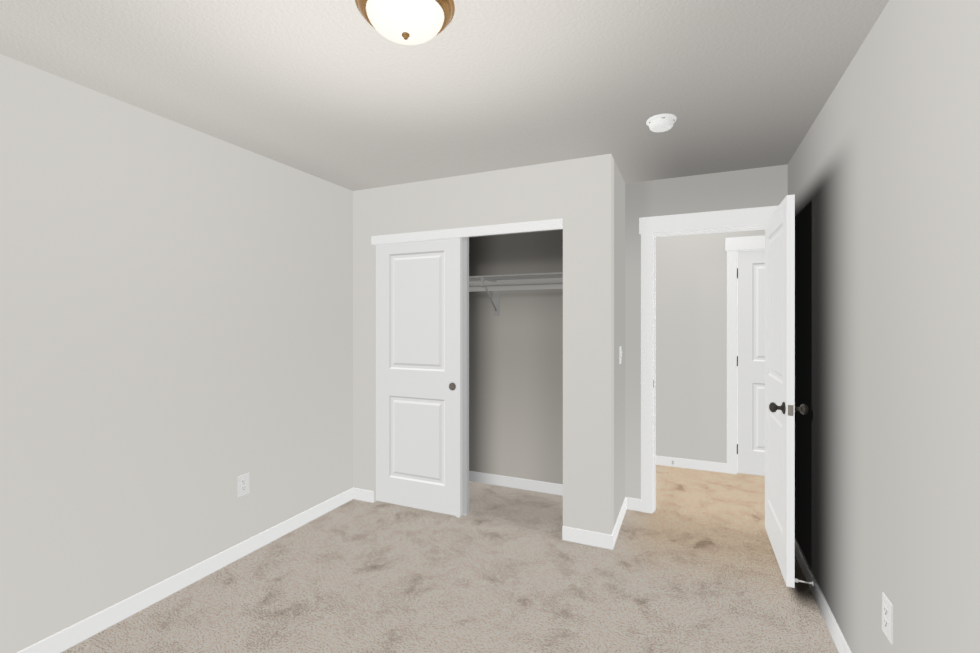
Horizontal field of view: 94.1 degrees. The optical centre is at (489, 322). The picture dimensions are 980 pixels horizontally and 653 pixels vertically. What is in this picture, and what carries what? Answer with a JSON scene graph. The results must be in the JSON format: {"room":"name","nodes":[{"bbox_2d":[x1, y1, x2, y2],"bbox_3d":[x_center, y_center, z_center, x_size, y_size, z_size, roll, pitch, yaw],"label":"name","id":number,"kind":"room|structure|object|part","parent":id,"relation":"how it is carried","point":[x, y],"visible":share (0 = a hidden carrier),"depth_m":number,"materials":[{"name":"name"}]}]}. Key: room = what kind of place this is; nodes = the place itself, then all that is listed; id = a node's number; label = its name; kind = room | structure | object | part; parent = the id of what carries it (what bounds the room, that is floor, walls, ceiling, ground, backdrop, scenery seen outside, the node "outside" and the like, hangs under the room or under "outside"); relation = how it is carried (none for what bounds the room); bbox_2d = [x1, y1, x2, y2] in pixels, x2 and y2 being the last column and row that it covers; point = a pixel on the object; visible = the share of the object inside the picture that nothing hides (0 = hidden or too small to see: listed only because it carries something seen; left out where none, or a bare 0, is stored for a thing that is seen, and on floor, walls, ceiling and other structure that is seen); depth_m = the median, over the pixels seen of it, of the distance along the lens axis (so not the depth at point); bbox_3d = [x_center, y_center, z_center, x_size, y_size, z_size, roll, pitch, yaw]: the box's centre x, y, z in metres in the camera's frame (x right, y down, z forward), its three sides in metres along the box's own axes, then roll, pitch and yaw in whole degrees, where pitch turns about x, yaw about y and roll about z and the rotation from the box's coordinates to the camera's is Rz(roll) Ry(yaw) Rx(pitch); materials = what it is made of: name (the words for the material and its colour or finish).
{"room":"empty bedroom","nodes":[
{"label":"empty bedroom","id":0,"kind":"room"},
{"bbox_2d":[0,54,352,652],"bbox_3d":[-1.660,0.178,2.460,0.115,2.440,4.285,0,0,24],"label":"wall","id":1,"kind":"structure","parent":0,"point":[176,329],"depth_m":2.25,"materials":[{"name":"paint"}]},
{"bbox_2d":[17,488,356,652],"bbox_3d":[-1.748,1.354,2.098,0.013,0.088,3.320,0,0,24],"label":"baseboard","id":2,"kind":"structure","parent":1,"relation":"attached to","point":[76,633],"depth_m":2.35,"materials":[{"name":"white paint"}]},
{"bbox_2d":[237,473,248,497],"bbox_3d":[-1.475,0.973,2.730,0.007,0.124,0.076,0,0,24],"label":"outlet","id":3,"kind":"object","parent":1,"relation":"attached to","point":[242,485],"visible":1,"depth_m":2.72,"materials":[{"name":"white plastic"}]},
{"bbox_2d":[0,0,888,190],"bbox_3d":[0.639,-1.082,2.079,4.630,0.080,5.435,0,0,24],"label":"ceiling","id":4,"kind":"structure","parent":0,"point":[344,94],"depth_m":1.92,"materials":[{"name":"white paint"}]},
{"bbox_2d":[355,0,454,44],"bbox_3d":[-0.275,-0.983,1.489,0.320,0.118,0.320,0,0,24],"label":"ceiling light","id":5,"kind":"object","parent":4,"relation":"attached to","point":[410,22],"visible":1,"depth_m":1.45,"materials":[{"name":"white glass"}]},
{"bbox_2d":[646,113,676,131],"bbox_3d":[0.881,-1.018,2.345,0.146,0.048,0.146,0,0,24],"label":"smoke detector","id":6,"kind":"object","parent":4,"relation":"attached to","point":[661,122],"visible":1,"depth_m":2.31,"materials":[{"name":"white plastic"}]},
{"bbox_2d":[61,465,838,652],"bbox_3d":[0.639,1.428,2.081,4.630,0.060,5.435,0,0,24],"label":"floor","id":7,"kind":"structure","parent":0,"point":[689,564],"depth_m":2.40,"materials":[{"name":"carpet"}]},
{"bbox_2d":[353,154,613,534],"bbox_3d":[-0.147,0.177,3.271,2.005,2.440,0.115,0,0,24],"label":"wall","id":8,"kind":"structure","parent":0,"point":[576,195],"depth_m":2.93,"materials":[{"name":"paint"}]},
{"bbox_2d":[376,237,461,516],"bbox_3d":[-0.543,0.374,3.414,0.737,2.022,0.035,0,0,24],"label":"closet door","id":9,"kind":"structure","parent":8,"relation":"in","point":[418,372],"depth_m":3.39,"materials":[{"name":"white paint"}]},
{"bbox_2d":[449,382,455,390],"bbox_3d":[-0.271,0.460,3.274,0.058,0.058,0.003,0,0,24],"label":"door pull","id":10,"kind":"object","parent":9,"relation":"attached to","point":[452,386],"visible":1,"depth_m":3.27,"materials":[{"name":"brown metal"}]},
{"bbox_2d":[462,237,468,514],"bbox_3d":[-0.497,0.374,3.450,0.737,2.022,0.035,0,0,24],"label":"closet door","id":11,"kind":"structure","parent":8,"relation":"in","point":[465,375],"depth_m":3.30,"materials":[{"name":"white paint"}]},
{"bbox_2d":[371,218,562,244],"bbox_3d":[-0.225,-0.635,3.232,1.507,0.064,0.020,0,0,24],"label":"trim","id":12,"kind":"structure","parent":8,"relation":"attached to","point":[540,225],"depth_m":3.18,"materials":[{"name":"white paint"}]},
{"bbox_2d":[469,229,562,237],"bbox_3d":[-0.195,-0.633,3.286,1.495,0.030,0.095,0,0,24],"label":"trim","id":13,"kind":"structure","parent":8,"relation":"attached to","point":[517,233],"depth_m":3.17,"materials":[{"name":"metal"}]},
{"bbox_2d":[562,526,608,548],"bbox_3d":[0.595,1.353,2.877,0.280,0.088,0.013,0,0,24],"label":"baseboard","id":14,"kind":"structure","parent":8,"relation":"attached to","point":[581,536],"depth_m":2.87,"materials":[{"name":"white paint"}]},
{"bbox_2d":[469,230,562,483],"bbox_3d":[0.096,0.176,3.967,1.890,2.440,0.115,0,0,24],"label":"wall","id":15,"kind":"structure","parent":0,"point":[516,388],"depth_m":3.85,"materials":[{"name":"paint"}]},
{"bbox_2d":[469,471,562,495],"bbox_3d":[-0.052,1.353,3.631,1.890,0.088,0.620,0,0,24],"label":"baseboard","id":16,"kind":"structure","parent":15,"relation":"attached to","point":[525,484],"depth_m":3.83,"materials":[{"name":"white paint"}]},
{"bbox_2d":[469,272,562,315],"bbox_3d":[0.009,-0.216,3.768,1.890,0.315,0.320,0,0,24],"label":"closet shelf","id":17,"kind":"object","parent":15,"relation":"attached to","point":[496,284],"visible":0.44,"depth_m":3.71,"materials":[{"name":"paint"}]},
{"bbox_2d":[614,161,624,525],"bbox_3d":[0.875,0.177,3.248,0.115,2.440,0.665,0,0,24],"label":"wall","id":18,"kind":"structure","parent":0,"point":[619,339],"depth_m":3.15,"materials":[{"name":"paint"}]},
{"bbox_2d":[619,346,621,363],"bbox_3d":[0.909,0.227,3.166,0.012,0.120,0.074,0,0,24],"label":"light switch","id":19,"kind":"object","parent":18,"relation":"attached to","point":[620,354],"visible":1,"depth_m":3.15,"materials":[{"name":"white plastic"}]},
{"bbox_2d":[609,497,632,549],"bbox_3d":[0.895,1.353,3.109,0.035,0.088,0.678,0,0,24],"label":"baseboard","id":20,"kind":"structure","parent":18,"relation":"attached to","point":[628,502],"depth_m":3.09,"materials":[{"name":"white paint"}]},
{"bbox_2d":[625,164,787,498],"bbox_3d":[1.927,0.177,3.088,2.850,2.440,0.115,0,0,24],"label":"wall","id":21,"kind":"structure","parent":0,"point":[749,188],"depth_m":3.36,"materials":[{"name":"paint"}]},
{"bbox_2d":[633,498,640,507],"bbox_3d":[0.904,1.353,3.607,0.560,0.088,0.013,0,0,24],"label":"baseboard","id":22,"kind":"structure","parent":21,"relation":"attached to","point":[636,502],"depth_m":3.38,"materials":[{"name":"white paint"}]},
{"bbox_2d":[639,205,778,512],"bbox_3d":[1.554,0.312,3.238,0.932,2.169,0.140,0,0,24],"label":"door frame","id":23,"kind":"structure","parent":21,"relation":"attached to","point":[650,226],"depth_m":3.34,"materials":[{"name":"white paint"}]},
{"bbox_2d":[765,194,808,587],"bbox_3d":[1.705,0.354,2.701,0.177,2.030,0.747,0,0,24],"label":"entry door","id":24,"kind":"structure","parent":23,"relation":"attached to","point":[780,373],"depth_m":2.51,"materials":[{"name":"white paint"}]},
{"bbox_3d":[1.579,0.455,2.414,0.177,0.066,0.066,0,0,24],"label":"knob","id":25,"kind":"part","parent":24,"relation":"part of","materials":[{"name":"grey metal"}]},
{"bbox_2d":[788,405,793,415],"bbox_3d":[1.554,0.455,2.357,0.025,0.056,0.006,0,0,24],"label":"latch plate","id":26,"kind":"object","parent":24,"relation":"attached to","point":[790,410],"depth_m":2.36,"materials":[{"name":"grey metal"}]},
{"bbox_2d":[656,230,764,462],"bbox_3d":[2.417,0.176,4.205,3.080,2.440,0.115,0,0,24],"label":"wall","id":27,"kind":"structure","parent":0,"point":[691,346],"depth_m":4.35,"materials":[{"name":"paint"}]},
{"bbox_2d":[656,456,726,472],"bbox_3d":[1.642,1.352,4.476,1.214,0.088,0.013,0,0,24],"label":"baseboard","id":28,"kind":"structure","parent":27,"relation":"attached to","point":[660,460],"depth_m":4.34,"materials":[{"name":"white paint"}]},
{"bbox_2d":[725,235,764,473],"bbox_3d":[2.623,0.307,4.038,0.958,2.179,0.025,0,0,24],"label":"door frame","id":29,"kind":"structure","parent":27,"relation":"attached to","point":[733,245],"depth_m":4.20,"materials":[{"name":"white paint"}]},
{"bbox_2d":[737,250,764,475],"bbox_3d":[2.618,0.365,4.039,0.766,2.043,0.106,0,0,24],"label":"hall door","id":30,"kind":"structure","parent":27,"relation":"in","point":[751,362],"depth_m":4.16,"materials":[{"name":"white paint"}]},
{"bbox_3d":[2.278,0.356,4.201,0.012,1.710,0.012,0,0,24],"label":"hall door hinge","id":31,"kind":"part","parent":30,"relation":"part of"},
{"bbox_2d":[788,0,979,652],"bbox_3d":[1.216,0.179,1.161,0.115,2.440,4.215,0,0,24],"label":"wall","id":32,"kind":"structure","parent":0,"point":[884,175],"depth_m":1.43,"materials":[{"name":"paint"}]},
{"bbox_2d":[795,579,813,585],"bbox_3d":[1.613,1.334,2.344,0.080,0.022,0.022,0,0,24],"label":"door stop","id":33,"kind":"object","parent":32,"relation":"attached to","point":[797,581],"visible":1,"depth_m":2.34,"materials":[{"name":"silver metal"}]},
{"bbox_2d":[795,538,851,652],"bbox_3d":[1.153,1.355,1.179,0.013,0.088,3.965,0,0,24],"label":"baseboard","id":34,"kind":"structure","parent":32,"relation":"attached to","point":[840,642],"depth_m":2.17,"materials":[{"name":"white paint"}]},
{"bbox_2d":[882,592,892,643],"bbox_3d":[1.289,0.958,1.480,0.007,0.124,0.076,0,0,24],"label":"outlet","id":35,"kind":"object","parent":32,"relation":"attached to","point":[887,617],"visible":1,"depth_m":1.47,"materials":[{"name":"white plastic"}]}
]}

